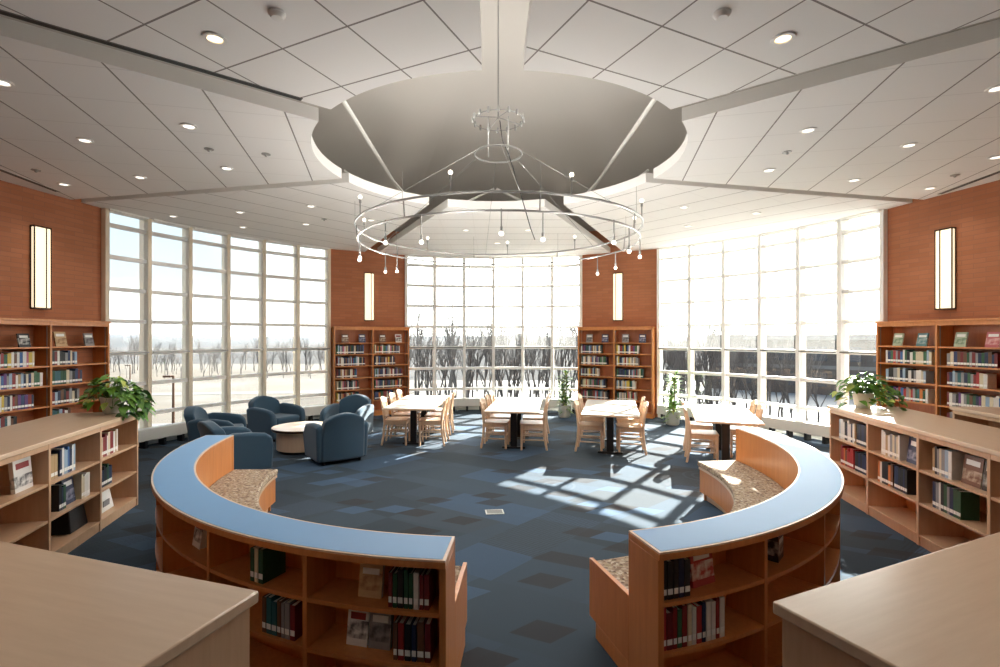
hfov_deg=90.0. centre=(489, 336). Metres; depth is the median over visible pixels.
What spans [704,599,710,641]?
book
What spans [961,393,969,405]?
book
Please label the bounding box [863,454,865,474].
book
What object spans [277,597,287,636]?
book
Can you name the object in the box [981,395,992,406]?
book
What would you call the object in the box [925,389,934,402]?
book
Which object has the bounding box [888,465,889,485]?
book
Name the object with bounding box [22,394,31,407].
book
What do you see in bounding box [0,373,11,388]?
book
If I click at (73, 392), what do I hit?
book
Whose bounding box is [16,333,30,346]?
book
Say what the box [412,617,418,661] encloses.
book
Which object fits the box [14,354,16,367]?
book
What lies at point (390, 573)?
book
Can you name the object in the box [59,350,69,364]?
book
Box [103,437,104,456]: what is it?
book
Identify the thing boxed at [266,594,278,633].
book
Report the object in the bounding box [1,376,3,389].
book
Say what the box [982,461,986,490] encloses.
book
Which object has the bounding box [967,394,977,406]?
book
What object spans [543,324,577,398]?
bare tree
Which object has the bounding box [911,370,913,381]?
book
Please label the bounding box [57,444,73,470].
book
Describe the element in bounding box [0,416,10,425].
book
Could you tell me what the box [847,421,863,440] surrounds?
book
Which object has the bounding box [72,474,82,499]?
book
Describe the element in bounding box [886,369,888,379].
book
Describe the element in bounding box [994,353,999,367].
book
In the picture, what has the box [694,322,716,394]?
bare tree
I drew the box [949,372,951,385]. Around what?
book
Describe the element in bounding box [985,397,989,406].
book
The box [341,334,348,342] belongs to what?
book
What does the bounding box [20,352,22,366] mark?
book
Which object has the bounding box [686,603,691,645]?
book
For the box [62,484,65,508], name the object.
book
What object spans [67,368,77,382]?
book
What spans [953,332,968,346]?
book
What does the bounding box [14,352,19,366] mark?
book
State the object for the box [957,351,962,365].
book
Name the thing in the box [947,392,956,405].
book
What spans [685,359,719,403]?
bare tree
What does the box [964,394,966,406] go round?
book
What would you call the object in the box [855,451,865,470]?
book
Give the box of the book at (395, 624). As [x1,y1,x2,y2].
[393,615,401,659]
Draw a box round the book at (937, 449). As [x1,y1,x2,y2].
[937,449,938,474]
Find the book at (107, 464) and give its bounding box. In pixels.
[102,463,108,484]
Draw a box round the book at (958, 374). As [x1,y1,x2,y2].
[957,373,960,386]
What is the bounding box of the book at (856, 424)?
[856,424,857,444]
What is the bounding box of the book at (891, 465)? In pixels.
[890,463,899,487]
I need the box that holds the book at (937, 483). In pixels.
[936,482,938,509]
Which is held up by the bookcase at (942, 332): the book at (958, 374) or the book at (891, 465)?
the book at (958, 374)
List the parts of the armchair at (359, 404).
arm, backrest, arm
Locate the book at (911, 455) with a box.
[906,436,915,464]
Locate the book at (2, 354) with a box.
[0,353,3,367]
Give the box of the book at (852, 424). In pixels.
[852,424,853,442]
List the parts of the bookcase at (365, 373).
panel, panel, shelf, shelf, shelf, shelf, shelf, cornice, panel, shelf, shelf, shelf, shelf, cornice, panel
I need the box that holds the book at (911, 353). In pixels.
[910,352,912,363]
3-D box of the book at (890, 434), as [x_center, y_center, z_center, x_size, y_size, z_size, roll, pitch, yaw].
[4.144,1.102,5.063,0.152,0.235,0.036,0,0,9]
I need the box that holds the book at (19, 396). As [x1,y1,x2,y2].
[12,394,20,409]
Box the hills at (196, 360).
[111,343,442,363]
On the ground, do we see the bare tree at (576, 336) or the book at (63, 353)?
the bare tree at (576, 336)
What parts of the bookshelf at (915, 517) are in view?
panel, rail, shelf, shelf, shelf, rail, shelf, shelf, shelf, panel, shelf, rail, shelf, shelf, rail, shelf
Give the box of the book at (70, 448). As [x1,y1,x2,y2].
[70,448,71,471]
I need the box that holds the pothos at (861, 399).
[830,372,907,410]
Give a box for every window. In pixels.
[101,208,330,446]
[405,255,581,410]
[657,209,887,439]
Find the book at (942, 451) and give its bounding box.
[941,450,944,476]
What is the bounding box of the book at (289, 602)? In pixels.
[285,599,296,639]
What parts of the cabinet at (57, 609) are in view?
panel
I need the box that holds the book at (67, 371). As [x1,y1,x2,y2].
[58,370,68,383]
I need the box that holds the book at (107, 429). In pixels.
[107,429,117,450]
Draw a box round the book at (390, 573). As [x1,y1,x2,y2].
[388,566,396,607]
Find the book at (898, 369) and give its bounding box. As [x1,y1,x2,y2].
[897,368,902,380]
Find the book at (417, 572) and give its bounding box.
[413,568,422,609]
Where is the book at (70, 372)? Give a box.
[69,371,71,382]
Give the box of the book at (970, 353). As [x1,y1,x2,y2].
[969,352,971,366]
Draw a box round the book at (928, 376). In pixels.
[923,371,933,383]
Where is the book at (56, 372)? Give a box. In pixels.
[55,371,57,384]
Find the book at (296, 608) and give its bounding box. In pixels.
[290,600,302,640]
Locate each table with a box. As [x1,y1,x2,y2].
[271,421,322,454]
[382,395,448,444]
[484,397,542,448]
[581,399,639,453]
[689,404,764,460]
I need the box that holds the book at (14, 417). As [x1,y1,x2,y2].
[11,416,16,424]
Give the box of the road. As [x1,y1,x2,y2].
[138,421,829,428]
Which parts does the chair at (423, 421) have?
leg, seat, leg, leg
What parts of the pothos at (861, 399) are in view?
stem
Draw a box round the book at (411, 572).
[409,568,415,608]
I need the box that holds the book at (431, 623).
[425,618,436,662]
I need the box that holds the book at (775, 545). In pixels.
[768,535,782,562]
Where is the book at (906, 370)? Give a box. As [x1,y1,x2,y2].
[905,369,915,381]
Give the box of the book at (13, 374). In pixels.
[12,373,15,388]
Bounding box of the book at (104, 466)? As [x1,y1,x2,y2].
[102,465,105,486]
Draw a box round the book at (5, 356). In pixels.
[4,355,6,367]
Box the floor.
[68,410,931,666]
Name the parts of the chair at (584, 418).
seat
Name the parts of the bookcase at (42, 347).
shelf, shelf, shelf, shelf, cornice, shelf, shelf, shelf, shelf, cornice, panel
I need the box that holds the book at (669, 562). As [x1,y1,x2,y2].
[667,560,672,599]
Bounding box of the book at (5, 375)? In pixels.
[0,374,6,389]
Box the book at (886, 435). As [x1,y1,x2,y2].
[886,435,887,455]
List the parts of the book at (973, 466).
title panel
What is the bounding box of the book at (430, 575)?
[424,569,435,610]
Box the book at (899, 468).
[898,467,910,491]
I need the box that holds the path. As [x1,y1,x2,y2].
[111,390,550,395]
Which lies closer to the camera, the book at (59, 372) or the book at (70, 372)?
the book at (59, 372)
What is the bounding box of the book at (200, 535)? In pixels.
[192,526,206,549]
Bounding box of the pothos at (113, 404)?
[74,374,156,421]
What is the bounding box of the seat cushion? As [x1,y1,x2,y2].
[275,413,298,424]
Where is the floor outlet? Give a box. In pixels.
[485,509,503,514]
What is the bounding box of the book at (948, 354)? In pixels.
[947,353,949,365]
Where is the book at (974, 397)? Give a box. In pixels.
[973,396,975,406]
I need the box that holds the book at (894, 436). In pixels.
[894,436,897,458]
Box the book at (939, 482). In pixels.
[939,482,940,510]
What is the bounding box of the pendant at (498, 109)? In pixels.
[354,0,643,280]
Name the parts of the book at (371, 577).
title panel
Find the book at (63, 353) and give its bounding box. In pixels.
[62,352,64,364]
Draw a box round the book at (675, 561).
[672,559,678,598]
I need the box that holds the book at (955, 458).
[948,451,969,479]
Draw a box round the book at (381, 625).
[368,612,393,650]
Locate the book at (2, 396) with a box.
[0,395,3,411]
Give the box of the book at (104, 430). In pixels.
[104,430,116,451]
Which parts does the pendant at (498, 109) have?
lamp stem, lamp stem, lamp stem, hub post, stem, lamp stem, hub post, power cord, lamp stem, lamp stem, lamp stem, lamp stem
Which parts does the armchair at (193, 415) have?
backrest, arm, arm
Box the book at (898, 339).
[892,333,904,345]
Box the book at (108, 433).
[102,432,109,454]
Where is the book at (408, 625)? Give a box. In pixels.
[405,616,415,660]
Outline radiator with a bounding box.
[138,404,328,448]
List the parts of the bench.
bench panel, panel, seat, bench panel, shelf, shelf, shelf, seat rail, seat, panel, panel, shelf, shelf, shelf, shelf, shelf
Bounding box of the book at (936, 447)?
[935,446,952,473]
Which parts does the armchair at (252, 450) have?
backrest, arm, arm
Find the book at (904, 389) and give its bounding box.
[903,388,905,400]
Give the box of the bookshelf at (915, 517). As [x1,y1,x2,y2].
[827,405,999,552]
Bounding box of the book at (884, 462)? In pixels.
[884,462,885,484]
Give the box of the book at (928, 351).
[927,350,934,364]
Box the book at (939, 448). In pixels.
[939,448,955,475]
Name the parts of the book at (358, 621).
title panel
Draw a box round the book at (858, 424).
[858,424,865,444]
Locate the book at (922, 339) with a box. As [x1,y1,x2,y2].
[916,333,929,345]
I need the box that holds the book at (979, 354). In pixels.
[978,353,980,366]
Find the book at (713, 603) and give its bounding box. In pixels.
[708,599,715,639]
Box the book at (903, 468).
[903,468,904,493]
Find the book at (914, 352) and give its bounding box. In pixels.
[913,351,918,363]
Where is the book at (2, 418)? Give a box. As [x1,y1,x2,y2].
[0,417,4,427]
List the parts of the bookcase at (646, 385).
panel, shelf, shelf, shelf, shelf, cornice, panel, shelf, shelf, shelf, shelf, shelf, cornice, panel, panel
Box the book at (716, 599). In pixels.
[711,597,718,638]
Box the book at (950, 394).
[949,392,958,405]
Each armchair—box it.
[183,406,246,441]
[197,420,272,469]
[246,396,305,441]
[303,412,367,465]
[319,394,373,432]
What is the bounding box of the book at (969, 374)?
[968,373,975,387]
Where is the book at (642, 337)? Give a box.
[639,334,645,342]
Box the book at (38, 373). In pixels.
[37,372,39,385]
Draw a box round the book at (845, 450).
[845,450,846,465]
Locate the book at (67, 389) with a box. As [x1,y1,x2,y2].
[61,388,71,402]
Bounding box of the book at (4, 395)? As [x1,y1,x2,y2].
[4,395,11,410]
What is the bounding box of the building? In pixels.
[709,334,875,397]
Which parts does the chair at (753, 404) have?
rail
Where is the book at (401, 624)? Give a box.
[398,616,408,660]
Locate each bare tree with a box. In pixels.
[113,350,121,375]
[124,338,135,373]
[125,347,130,377]
[129,335,138,372]
[132,336,138,369]
[152,354,161,376]
[155,341,160,369]
[159,344,174,374]
[161,349,168,367]
[170,344,176,371]
[194,337,201,369]
[203,353,214,376]
[206,348,212,374]
[208,354,216,375]
[210,345,218,371]
[231,352,238,373]
[236,354,248,373]
[239,352,244,373]
[252,337,257,361]
[266,358,275,379]
[273,341,284,369]
[279,339,290,371]
[283,354,292,371]
[300,334,308,370]
[306,343,315,378]
[314,346,324,373]
[409,291,431,394]
[409,318,418,363]
[409,331,428,377]
[409,335,436,394]
[409,342,426,387]
[411,322,440,394]
[412,322,432,394]
[416,320,447,392]
[418,334,459,395]
[421,339,443,387]
[426,337,446,395]
[432,288,461,397]
[438,336,459,390]
[438,341,461,393]
[443,308,462,395]
[443,318,485,397]
[457,337,480,397]
[460,318,483,397]
[461,320,502,397]
[461,336,486,397]
[467,323,489,390]
[468,316,508,397]
[474,309,516,396]
[478,311,498,397]
[478,323,495,391]
[487,320,514,380]
[487,321,531,396]
[491,338,514,397]
[496,331,525,396]
[503,349,536,393]
[504,334,525,381]
[506,322,543,397]
[507,357,519,396]
[514,328,554,397]
[515,345,539,396]
[526,322,543,393]
[531,352,550,397]
[534,323,550,397]
[535,322,563,397]
[538,320,563,397]
[539,315,560,392]
[541,317,577,386]
[542,354,560,387]
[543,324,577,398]
[549,311,576,392]
[556,316,578,398]
[560,320,578,363]
[565,311,578,391]
[567,321,577,380]
[663,321,677,397]
[663,332,687,403]
[663,335,677,404]
[663,335,687,378]
[663,337,687,398]
[664,344,697,405]
[669,335,694,405]
[671,342,687,392]
[672,333,687,381]
[676,321,687,355]
[676,351,706,393]
[681,315,720,403]
[682,359,719,403]
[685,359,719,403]
[694,307,720,404]
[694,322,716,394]
[694,327,712,403]
[694,343,716,404]
[696,363,733,404]
[701,359,739,401]
[705,343,756,405]
[707,342,748,396]
[708,307,737,401]
[713,321,730,400]
[714,319,741,353]
[714,321,754,404]
[717,321,751,397]
[718,331,740,377]
[729,319,749,402]
[729,343,753,408]
[729,353,747,404]
[735,377,768,408]
[738,371,756,405]
[745,332,772,398]
[746,355,774,411]
[750,338,772,415]
[756,328,784,415]
[766,331,794,417]
[766,359,794,417]
[766,365,794,416]
[766,367,812,418]
[785,345,823,384]
[806,329,826,421]
[806,375,821,418]
[809,366,849,422]
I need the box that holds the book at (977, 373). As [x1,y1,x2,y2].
[976,372,988,387]
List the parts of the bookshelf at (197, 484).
shelf, shelf, shelf, shelf, panel, shelf, seat, seat rail, shelf, shelf, seat, shelf, shelf, panel, bench panel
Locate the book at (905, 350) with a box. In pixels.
[905,350,914,363]
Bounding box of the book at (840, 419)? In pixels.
[840,419,853,437]
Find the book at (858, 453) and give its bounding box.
[858,453,865,471]
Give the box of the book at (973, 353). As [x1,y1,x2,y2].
[972,352,983,366]
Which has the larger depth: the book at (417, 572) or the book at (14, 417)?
the book at (14, 417)
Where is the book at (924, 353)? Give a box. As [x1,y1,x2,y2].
[923,352,926,364]
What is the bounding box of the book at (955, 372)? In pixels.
[955,372,960,385]
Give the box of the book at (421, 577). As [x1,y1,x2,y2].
[419,568,426,609]
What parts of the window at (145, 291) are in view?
rail, rail, rail, rail, rail, rail, rail, sill, rail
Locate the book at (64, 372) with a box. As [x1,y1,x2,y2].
[63,371,65,383]
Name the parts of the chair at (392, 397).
leg, rail, seat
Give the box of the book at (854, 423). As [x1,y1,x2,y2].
[854,423,855,443]
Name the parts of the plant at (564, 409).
pot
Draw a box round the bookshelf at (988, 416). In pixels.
[950,406,999,427]
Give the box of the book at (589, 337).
[586,334,592,342]
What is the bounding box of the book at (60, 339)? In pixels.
[52,332,67,346]
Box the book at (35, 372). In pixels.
[25,371,36,386]
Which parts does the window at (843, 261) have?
sill, rail, rail, rail, rail, rail, rail, rail, rail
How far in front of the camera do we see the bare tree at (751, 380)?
35.50 m
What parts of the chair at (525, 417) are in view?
seat, leg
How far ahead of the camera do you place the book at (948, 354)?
7.08 m
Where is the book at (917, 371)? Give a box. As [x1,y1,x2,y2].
[916,370,918,382]
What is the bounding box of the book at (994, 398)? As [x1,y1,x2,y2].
[993,397,995,406]
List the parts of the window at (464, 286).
rail, rail, rail, rail, rail, rail, rail, rail, sill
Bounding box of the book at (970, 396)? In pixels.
[969,395,980,406]
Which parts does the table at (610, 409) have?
leg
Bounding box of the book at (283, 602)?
[281,598,289,637]
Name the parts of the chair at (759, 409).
leg, seat, rail, leg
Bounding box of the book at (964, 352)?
[963,351,975,366]
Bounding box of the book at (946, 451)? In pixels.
[945,450,962,477]
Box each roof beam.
[342,100,400,190]
[392,179,403,191]
[470,188,494,200]
[496,188,521,200]
[587,178,599,191]
[592,98,656,190]
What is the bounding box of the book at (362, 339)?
[358,334,365,342]
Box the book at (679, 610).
[676,606,681,647]
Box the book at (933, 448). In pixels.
[933,448,934,473]
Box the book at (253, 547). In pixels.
[250,546,257,581]
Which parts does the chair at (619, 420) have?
seat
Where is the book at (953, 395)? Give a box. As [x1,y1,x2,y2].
[952,394,955,405]
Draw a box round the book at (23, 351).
[23,351,33,366]
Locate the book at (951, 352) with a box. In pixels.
[950,351,953,365]
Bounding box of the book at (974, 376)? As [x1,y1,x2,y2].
[973,375,975,387]
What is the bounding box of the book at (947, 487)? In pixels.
[947,487,958,513]
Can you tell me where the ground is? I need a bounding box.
[110,364,875,423]
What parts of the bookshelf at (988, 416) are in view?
panel, rail, panel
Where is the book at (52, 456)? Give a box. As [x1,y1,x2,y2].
[51,455,53,479]
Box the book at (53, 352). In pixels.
[52,351,54,364]
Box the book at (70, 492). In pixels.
[55,476,75,504]
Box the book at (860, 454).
[860,454,862,472]
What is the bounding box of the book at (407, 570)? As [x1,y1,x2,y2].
[404,567,411,608]
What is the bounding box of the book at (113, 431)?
[113,431,114,452]
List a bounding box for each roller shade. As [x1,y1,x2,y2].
[109,208,148,353]
[153,219,189,352]
[193,227,227,351]
[231,234,263,350]
[267,240,297,349]
[301,245,329,348]
[407,254,433,347]
[436,256,462,347]
[466,257,491,347]
[495,257,520,347]
[524,256,549,347]
[553,254,579,347]
[658,245,686,348]
[690,240,720,349]
[724,234,756,350]
[760,228,794,351]
[798,219,835,352]
[839,209,879,353]
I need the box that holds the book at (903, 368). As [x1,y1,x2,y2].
[903,368,912,381]
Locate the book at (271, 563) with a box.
[258,547,285,583]
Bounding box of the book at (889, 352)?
[888,351,890,362]
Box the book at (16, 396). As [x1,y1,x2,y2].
[12,395,17,409]
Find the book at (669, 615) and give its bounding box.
[666,608,672,650]
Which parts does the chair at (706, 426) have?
leg, seat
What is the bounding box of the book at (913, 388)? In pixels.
[913,388,920,401]
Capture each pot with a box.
[99,396,122,413]
[851,392,874,407]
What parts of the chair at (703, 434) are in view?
leg, leg, seat, leg, leg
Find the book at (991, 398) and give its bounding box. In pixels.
[990,397,992,406]
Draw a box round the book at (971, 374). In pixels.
[971,374,975,387]
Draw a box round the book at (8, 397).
[4,396,9,410]
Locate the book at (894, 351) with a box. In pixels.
[893,350,895,362]
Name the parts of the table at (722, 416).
leg, leg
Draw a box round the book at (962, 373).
[961,372,971,386]
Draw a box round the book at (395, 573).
[393,567,398,607]
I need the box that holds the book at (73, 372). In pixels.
[72,371,74,382]
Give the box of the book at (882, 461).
[882,461,885,483]
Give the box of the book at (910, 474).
[905,469,915,494]
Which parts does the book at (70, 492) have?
title panel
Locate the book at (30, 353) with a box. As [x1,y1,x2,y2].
[29,352,31,366]
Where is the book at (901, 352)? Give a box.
[900,351,902,362]
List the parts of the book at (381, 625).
title panel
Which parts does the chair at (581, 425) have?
leg, leg, seat, leg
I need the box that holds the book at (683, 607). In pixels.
[677,604,686,646]
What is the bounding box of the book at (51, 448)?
[51,448,63,474]
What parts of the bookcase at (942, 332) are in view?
panel, shelf, shelf, shelf, cornice, shelf, panel, cornice, shelf, shelf, shelf, panel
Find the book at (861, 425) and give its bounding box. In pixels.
[861,425,862,445]
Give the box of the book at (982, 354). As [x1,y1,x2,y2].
[981,353,984,367]
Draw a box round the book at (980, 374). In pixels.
[979,373,990,388]
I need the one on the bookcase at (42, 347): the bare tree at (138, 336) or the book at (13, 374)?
the book at (13, 374)
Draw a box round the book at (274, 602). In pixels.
[272,596,281,635]
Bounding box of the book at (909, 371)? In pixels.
[908,370,910,381]
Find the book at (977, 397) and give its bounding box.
[976,396,980,406]
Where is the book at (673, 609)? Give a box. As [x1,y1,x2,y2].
[666,606,676,648]
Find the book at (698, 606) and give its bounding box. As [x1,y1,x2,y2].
[691,602,701,643]
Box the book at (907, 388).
[906,387,916,400]
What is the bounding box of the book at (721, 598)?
[719,596,724,637]
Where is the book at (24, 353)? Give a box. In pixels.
[17,351,26,366]
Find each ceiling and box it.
[0,0,999,256]
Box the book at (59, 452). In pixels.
[51,449,61,476]
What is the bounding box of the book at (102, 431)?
[102,431,111,453]
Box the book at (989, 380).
[983,374,996,388]
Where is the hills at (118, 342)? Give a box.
[110,336,477,347]
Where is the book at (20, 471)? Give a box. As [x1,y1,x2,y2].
[8,456,32,493]
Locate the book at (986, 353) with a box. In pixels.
[985,352,987,367]
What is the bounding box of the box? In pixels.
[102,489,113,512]
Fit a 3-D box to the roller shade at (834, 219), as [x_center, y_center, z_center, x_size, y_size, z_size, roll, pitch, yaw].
[6.056,-0.911,9.274,0.048,2.393,0.675,0,0,-25]
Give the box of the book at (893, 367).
[893,367,902,380]
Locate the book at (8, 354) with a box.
[4,353,10,367]
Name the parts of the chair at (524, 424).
leg, seat, leg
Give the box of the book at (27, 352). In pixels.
[27,352,28,366]
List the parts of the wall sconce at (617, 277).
rail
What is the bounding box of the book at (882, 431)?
[881,430,894,453]
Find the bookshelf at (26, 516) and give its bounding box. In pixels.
[0,411,137,553]
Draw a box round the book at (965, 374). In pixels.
[964,373,967,386]
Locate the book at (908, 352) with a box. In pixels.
[907,351,912,363]
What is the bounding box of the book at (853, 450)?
[851,449,865,468]
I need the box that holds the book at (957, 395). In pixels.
[956,394,958,405]
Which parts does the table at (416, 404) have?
leg, leg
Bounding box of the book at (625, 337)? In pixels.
[622,334,628,342]
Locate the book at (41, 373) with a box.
[40,372,42,385]
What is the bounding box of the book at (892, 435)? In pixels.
[892,435,897,457]
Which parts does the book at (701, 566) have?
title panel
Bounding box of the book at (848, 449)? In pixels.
[847,448,849,466]
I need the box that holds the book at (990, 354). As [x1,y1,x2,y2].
[988,352,999,367]
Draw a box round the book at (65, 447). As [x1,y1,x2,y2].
[54,446,69,472]
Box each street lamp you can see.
[125,365,131,382]
[163,375,174,422]
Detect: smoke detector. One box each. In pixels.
[268,7,285,21]
[713,7,730,21]
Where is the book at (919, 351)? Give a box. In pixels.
[919,351,926,363]
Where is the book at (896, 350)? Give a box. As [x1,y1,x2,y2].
[896,350,902,362]
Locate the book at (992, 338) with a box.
[985,332,999,347]
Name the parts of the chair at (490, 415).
leg, seat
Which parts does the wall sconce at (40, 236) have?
rail, plate, rail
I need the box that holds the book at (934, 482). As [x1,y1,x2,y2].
[933,481,940,507]
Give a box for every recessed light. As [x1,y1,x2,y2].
[0,78,14,87]
[57,182,70,185]
[76,137,93,143]
[133,175,146,179]
[180,123,197,129]
[202,31,226,45]
[220,166,233,170]
[762,168,775,172]
[770,31,795,45]
[799,127,816,133]
[847,178,860,182]
[900,142,917,148]
[923,186,936,189]
[984,84,999,93]
[987,155,999,159]
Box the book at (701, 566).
[687,553,714,588]
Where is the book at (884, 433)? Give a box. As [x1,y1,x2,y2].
[883,432,901,454]
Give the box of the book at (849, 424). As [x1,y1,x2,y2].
[849,424,850,441]
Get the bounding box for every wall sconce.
[30,225,51,309]
[364,272,373,320]
[613,272,622,320]
[934,227,955,309]
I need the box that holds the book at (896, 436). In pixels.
[896,436,897,459]
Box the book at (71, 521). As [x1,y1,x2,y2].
[51,503,87,535]
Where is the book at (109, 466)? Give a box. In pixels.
[109,466,110,483]
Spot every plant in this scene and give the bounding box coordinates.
[551,369,574,417]
[657,370,683,425]
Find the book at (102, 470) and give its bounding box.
[102,470,103,487]
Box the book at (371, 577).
[358,563,384,598]
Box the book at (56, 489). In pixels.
[51,484,61,511]
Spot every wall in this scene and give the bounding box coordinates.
[0,180,100,423]
[331,231,404,326]
[582,231,657,416]
[888,180,998,320]
[999,180,999,317]
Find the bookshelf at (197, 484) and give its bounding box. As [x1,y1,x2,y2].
[151,435,466,666]
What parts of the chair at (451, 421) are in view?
seat, leg, leg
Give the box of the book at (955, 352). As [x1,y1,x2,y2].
[954,351,956,365]
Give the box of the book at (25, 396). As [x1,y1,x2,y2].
[19,394,27,408]
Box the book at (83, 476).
[83,476,84,497]
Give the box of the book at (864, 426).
[864,426,865,447]
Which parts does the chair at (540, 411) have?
leg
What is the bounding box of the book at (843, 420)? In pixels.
[842,419,855,438]
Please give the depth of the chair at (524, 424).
8.47 m
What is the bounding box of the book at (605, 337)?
[602,334,608,342]
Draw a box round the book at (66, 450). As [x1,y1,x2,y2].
[66,450,67,472]
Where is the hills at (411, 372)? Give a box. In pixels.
[409,333,708,380]
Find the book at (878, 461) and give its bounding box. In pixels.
[878,461,892,481]
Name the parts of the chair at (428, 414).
seat, leg, leg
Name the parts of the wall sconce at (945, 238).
rail, rail, plate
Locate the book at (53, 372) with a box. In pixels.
[52,371,54,384]
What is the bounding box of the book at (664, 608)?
[664,608,665,650]
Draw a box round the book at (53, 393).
[52,392,54,404]
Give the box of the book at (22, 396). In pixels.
[21,395,23,408]
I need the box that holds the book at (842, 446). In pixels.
[841,445,855,463]
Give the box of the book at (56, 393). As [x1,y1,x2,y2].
[55,392,57,404]
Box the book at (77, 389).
[72,388,78,401]
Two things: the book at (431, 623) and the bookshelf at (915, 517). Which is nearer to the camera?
the book at (431, 623)
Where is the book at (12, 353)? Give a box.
[1,352,13,367]
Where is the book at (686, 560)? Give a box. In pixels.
[684,557,689,596]
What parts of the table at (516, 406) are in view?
leg, leg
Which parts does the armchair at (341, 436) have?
arm, backrest, arm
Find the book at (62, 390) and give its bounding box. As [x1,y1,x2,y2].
[52,389,63,403]
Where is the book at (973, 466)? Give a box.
[961,454,986,488]
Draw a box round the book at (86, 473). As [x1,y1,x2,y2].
[74,472,87,495]
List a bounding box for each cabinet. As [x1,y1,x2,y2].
[0,541,257,666]
[773,532,999,666]
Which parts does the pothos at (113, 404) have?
stem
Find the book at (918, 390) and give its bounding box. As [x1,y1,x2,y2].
[917,389,919,401]
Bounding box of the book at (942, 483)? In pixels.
[941,482,948,511]
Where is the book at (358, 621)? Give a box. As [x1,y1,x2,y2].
[346,609,369,646]
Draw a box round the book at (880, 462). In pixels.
[880,462,881,482]
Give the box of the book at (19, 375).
[16,374,20,387]
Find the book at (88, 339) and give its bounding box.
[82,333,94,345]
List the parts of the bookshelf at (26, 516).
shelf, shelf, rail, rail, shelf, shelf, shelf, rail, shelf, shelf, shelf, panel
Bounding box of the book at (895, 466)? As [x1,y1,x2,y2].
[894,465,902,489]
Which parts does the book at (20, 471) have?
title panel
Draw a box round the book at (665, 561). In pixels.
[664,560,666,600]
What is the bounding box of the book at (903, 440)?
[898,435,911,460]
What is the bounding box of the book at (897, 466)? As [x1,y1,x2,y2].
[896,466,904,489]
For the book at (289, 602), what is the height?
0.195 m
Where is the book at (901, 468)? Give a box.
[901,468,902,492]
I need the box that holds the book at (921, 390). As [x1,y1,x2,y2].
[920,389,924,402]
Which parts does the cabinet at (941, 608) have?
panel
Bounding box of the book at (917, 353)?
[916,352,918,363]
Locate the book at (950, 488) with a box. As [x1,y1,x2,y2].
[949,487,961,515]
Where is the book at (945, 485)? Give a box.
[944,484,956,512]
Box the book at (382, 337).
[379,334,385,342]
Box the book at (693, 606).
[692,605,695,644]
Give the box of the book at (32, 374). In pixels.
[24,372,33,386]
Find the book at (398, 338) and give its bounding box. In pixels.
[395,334,401,342]
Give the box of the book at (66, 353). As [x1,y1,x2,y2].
[65,352,67,364]
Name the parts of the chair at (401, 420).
leg, rail, leg, seat, leg, leg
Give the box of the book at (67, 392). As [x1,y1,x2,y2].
[66,391,68,402]
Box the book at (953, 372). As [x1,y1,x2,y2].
[952,371,963,385]
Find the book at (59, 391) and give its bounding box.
[52,390,60,403]
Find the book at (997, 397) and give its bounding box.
[996,396,999,406]
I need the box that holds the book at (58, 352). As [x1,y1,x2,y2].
[57,351,59,364]
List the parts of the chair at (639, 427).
leg, leg, seat, leg, leg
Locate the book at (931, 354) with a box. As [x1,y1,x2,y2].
[929,352,934,364]
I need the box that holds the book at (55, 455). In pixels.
[51,454,57,478]
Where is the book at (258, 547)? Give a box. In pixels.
[254,546,260,582]
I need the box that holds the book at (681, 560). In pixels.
[679,558,683,597]
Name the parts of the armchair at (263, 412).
arm, backrest, arm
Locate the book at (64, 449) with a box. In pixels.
[64,449,65,473]
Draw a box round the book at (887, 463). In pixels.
[886,462,897,485]
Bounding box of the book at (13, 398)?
[12,397,14,410]
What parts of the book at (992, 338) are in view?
title panel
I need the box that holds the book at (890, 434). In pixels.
[890,434,904,456]
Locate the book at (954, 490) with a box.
[953,489,966,517]
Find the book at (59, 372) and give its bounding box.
[52,370,60,383]
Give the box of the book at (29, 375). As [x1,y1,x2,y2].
[28,374,30,386]
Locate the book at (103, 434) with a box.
[102,433,106,455]
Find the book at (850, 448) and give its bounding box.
[850,448,858,468]
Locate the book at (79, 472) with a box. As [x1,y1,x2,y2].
[79,472,89,494]
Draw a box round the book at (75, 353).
[74,352,76,363]
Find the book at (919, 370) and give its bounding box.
[919,370,928,382]
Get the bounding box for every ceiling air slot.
[0,9,302,100]
[0,168,60,191]
[938,170,999,193]
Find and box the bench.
[590,428,843,666]
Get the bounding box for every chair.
[380,396,409,445]
[389,392,409,437]
[396,389,420,431]
[418,397,447,445]
[424,393,451,438]
[430,390,455,432]
[479,398,509,448]
[485,394,509,441]
[489,391,509,433]
[520,399,548,450]
[523,395,549,442]
[524,392,550,435]
[574,399,604,451]
[577,394,604,437]
[616,396,644,435]
[616,402,647,454]
[681,399,712,451]
[682,405,718,462]
[730,400,756,439]
[730,404,763,457]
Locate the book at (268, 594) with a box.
[262,593,269,632]
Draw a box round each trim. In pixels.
[427,398,577,412]
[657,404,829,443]
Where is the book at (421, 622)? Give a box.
[417,617,426,662]
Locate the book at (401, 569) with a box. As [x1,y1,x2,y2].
[398,567,405,608]
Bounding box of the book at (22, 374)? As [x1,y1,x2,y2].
[16,373,23,387]
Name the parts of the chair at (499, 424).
leg, leg, seat, leg, leg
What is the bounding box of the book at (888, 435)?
[888,435,889,456]
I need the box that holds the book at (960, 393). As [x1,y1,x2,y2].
[959,392,969,405]
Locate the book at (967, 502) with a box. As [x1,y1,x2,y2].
[956,490,979,520]
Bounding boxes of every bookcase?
[0,318,110,419]
[331,326,409,415]
[577,326,655,418]
[875,318,999,416]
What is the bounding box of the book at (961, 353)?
[960,352,962,366]
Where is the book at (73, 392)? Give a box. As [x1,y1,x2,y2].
[72,391,74,402]
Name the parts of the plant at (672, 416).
pot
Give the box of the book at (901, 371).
[900,369,902,381]
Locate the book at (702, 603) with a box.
[697,600,705,642]
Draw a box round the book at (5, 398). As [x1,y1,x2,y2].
[4,397,6,411]
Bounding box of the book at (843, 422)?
[843,422,844,439]

